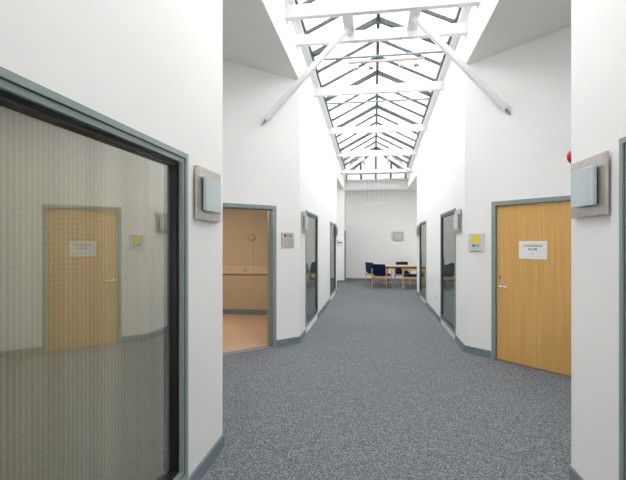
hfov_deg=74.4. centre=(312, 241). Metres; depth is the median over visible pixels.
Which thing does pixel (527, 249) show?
paper notice
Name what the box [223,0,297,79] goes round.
ceiling
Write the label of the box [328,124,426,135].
roof beam
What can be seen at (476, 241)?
room sign
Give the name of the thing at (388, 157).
strut
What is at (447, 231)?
window
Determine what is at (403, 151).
roof beam
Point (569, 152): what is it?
fire alarm
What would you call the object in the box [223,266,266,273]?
trim
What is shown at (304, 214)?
wall lamp
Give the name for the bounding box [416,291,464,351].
baseboard
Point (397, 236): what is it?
wall lamp
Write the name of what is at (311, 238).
window
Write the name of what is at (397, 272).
armchair
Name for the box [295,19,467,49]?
roof beam
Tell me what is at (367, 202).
bar
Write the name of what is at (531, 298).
door
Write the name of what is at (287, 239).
room sign
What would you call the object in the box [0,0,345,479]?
wall
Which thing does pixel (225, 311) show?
baseboard
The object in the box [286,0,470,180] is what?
window
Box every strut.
[261,16,354,125]
[340,147,364,174]
[387,146,412,172]
[407,11,510,114]
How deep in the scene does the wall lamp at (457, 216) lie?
6.29 m
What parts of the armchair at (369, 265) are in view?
backrest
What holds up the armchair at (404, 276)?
on the floor
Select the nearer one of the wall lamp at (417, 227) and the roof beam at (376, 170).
the wall lamp at (417, 227)
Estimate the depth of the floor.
4.06 m
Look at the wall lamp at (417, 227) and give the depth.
12.15 m
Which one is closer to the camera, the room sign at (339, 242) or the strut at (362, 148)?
the strut at (362, 148)
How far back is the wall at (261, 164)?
6.22 m
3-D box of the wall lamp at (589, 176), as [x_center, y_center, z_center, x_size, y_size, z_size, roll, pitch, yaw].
[1.664,-0.333,2.508,0.062,0.355,0.420,0,0,8]
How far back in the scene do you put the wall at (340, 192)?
16.19 m
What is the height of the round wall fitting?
0.176 m
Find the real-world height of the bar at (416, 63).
1.442 m
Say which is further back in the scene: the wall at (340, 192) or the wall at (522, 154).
the wall at (340, 192)
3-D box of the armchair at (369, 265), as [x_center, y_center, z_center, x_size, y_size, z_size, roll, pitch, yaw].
[2.345,1.181,15.533,0.618,0.838,0.588,0,0,-29]
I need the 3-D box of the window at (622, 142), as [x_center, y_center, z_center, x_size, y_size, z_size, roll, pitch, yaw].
[1.489,0.465,0.700,0.149,2.030,3.020,0,0,8]
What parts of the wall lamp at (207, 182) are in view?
lamp shade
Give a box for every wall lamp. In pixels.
[195,165,220,221]
[302,211,307,233]
[393,232,402,240]
[416,225,418,236]
[454,209,460,232]
[571,151,608,217]
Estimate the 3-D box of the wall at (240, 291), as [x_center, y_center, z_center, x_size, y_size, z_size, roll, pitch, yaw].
[-1.977,0.420,9.178,2.200,2.360,0.080,0,0,8]
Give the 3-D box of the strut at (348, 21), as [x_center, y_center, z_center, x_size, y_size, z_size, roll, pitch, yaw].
[-0.108,-2.475,5.884,1.373,1.490,0.610,0,0,8]
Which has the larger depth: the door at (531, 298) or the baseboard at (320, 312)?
the baseboard at (320, 312)
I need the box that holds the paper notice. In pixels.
[519,241,546,259]
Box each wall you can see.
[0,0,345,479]
[223,59,299,339]
[223,209,266,309]
[337,188,343,279]
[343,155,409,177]
[345,180,407,189]
[346,191,416,278]
[408,0,625,479]
[465,25,570,350]
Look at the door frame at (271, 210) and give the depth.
6.27 m
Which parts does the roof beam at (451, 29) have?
plate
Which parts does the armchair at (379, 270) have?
backrest, seat frame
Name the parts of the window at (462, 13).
pane, pane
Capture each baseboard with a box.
[187,434,223,479]
[223,309,266,314]
[276,336,299,346]
[300,290,336,342]
[346,278,416,280]
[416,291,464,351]
[465,345,490,357]
[569,465,583,479]
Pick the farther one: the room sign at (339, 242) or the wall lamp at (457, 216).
the room sign at (339, 242)
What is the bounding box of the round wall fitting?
[247,233,254,240]
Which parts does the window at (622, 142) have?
frame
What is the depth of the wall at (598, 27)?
2.58 m
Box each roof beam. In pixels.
[285,0,479,23]
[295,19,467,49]
[314,80,443,98]
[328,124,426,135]
[336,149,416,156]
[344,169,409,173]
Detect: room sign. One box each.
[281,233,293,247]
[337,240,341,245]
[469,233,483,250]
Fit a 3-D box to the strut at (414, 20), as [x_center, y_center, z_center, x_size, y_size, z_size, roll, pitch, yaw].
[1.963,-2.438,5.562,1.325,1.525,0.600,0,0,8]
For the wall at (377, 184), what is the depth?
16.40 m
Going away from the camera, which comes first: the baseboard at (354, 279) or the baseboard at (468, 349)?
the baseboard at (468, 349)
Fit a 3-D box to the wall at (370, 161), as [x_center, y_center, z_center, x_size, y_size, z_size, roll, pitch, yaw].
[3.823,-1.175,18.995,12.000,5.550,0.300,0,0,8]
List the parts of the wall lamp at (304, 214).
lamp shade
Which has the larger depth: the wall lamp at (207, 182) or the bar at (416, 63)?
the bar at (416, 63)
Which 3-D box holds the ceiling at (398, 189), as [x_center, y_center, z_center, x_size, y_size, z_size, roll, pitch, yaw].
[0.780,-2.150,13.431,10.010,0.120,7.600,0,0,8]
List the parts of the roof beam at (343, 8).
plate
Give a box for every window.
[0,66,187,479]
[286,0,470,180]
[305,210,317,326]
[330,222,335,296]
[419,220,425,300]
[440,208,455,334]
[619,136,625,479]
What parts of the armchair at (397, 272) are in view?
backrest, seat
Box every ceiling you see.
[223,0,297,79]
[337,175,416,191]
[467,0,570,64]
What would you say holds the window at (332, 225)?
in the wall at (154, 68)
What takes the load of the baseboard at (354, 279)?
attached to the wall at (370, 228)
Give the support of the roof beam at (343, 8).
attached to the wall at (154, 68)
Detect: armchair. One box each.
[365,262,385,284]
[371,264,391,288]
[394,262,410,284]
[402,269,416,288]
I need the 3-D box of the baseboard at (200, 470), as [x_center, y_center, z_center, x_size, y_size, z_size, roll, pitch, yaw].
[-1.218,1.550,-0.285,0.014,0.100,7.080,0,0,8]
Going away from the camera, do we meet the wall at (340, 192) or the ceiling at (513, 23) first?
the ceiling at (513, 23)
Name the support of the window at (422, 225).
in the wall at (598, 27)
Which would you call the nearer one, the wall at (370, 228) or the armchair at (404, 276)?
the armchair at (404, 276)
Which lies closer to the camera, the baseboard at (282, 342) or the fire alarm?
the fire alarm
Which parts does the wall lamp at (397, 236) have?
lamp shade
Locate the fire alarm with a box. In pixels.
[567,150,570,162]
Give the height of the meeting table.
0.750 m
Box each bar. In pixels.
[348,56,424,70]
[365,173,387,204]
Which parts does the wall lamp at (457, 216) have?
lamp shade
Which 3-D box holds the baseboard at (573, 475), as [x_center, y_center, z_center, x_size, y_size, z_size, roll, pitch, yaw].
[1.215,1.550,-0.690,0.014,0.100,6.990,0,0,8]
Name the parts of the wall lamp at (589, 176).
lamp shade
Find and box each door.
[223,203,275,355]
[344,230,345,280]
[491,195,570,375]
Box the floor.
[201,280,570,479]
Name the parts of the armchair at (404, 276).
seat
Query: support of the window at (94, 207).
in the wall at (154, 68)
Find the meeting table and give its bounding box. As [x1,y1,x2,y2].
[385,265,416,286]
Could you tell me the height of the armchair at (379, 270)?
0.838 m
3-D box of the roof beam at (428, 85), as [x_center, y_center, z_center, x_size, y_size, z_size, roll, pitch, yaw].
[1.256,-2.976,8.002,2.480,0.210,0.150,0,0,8]

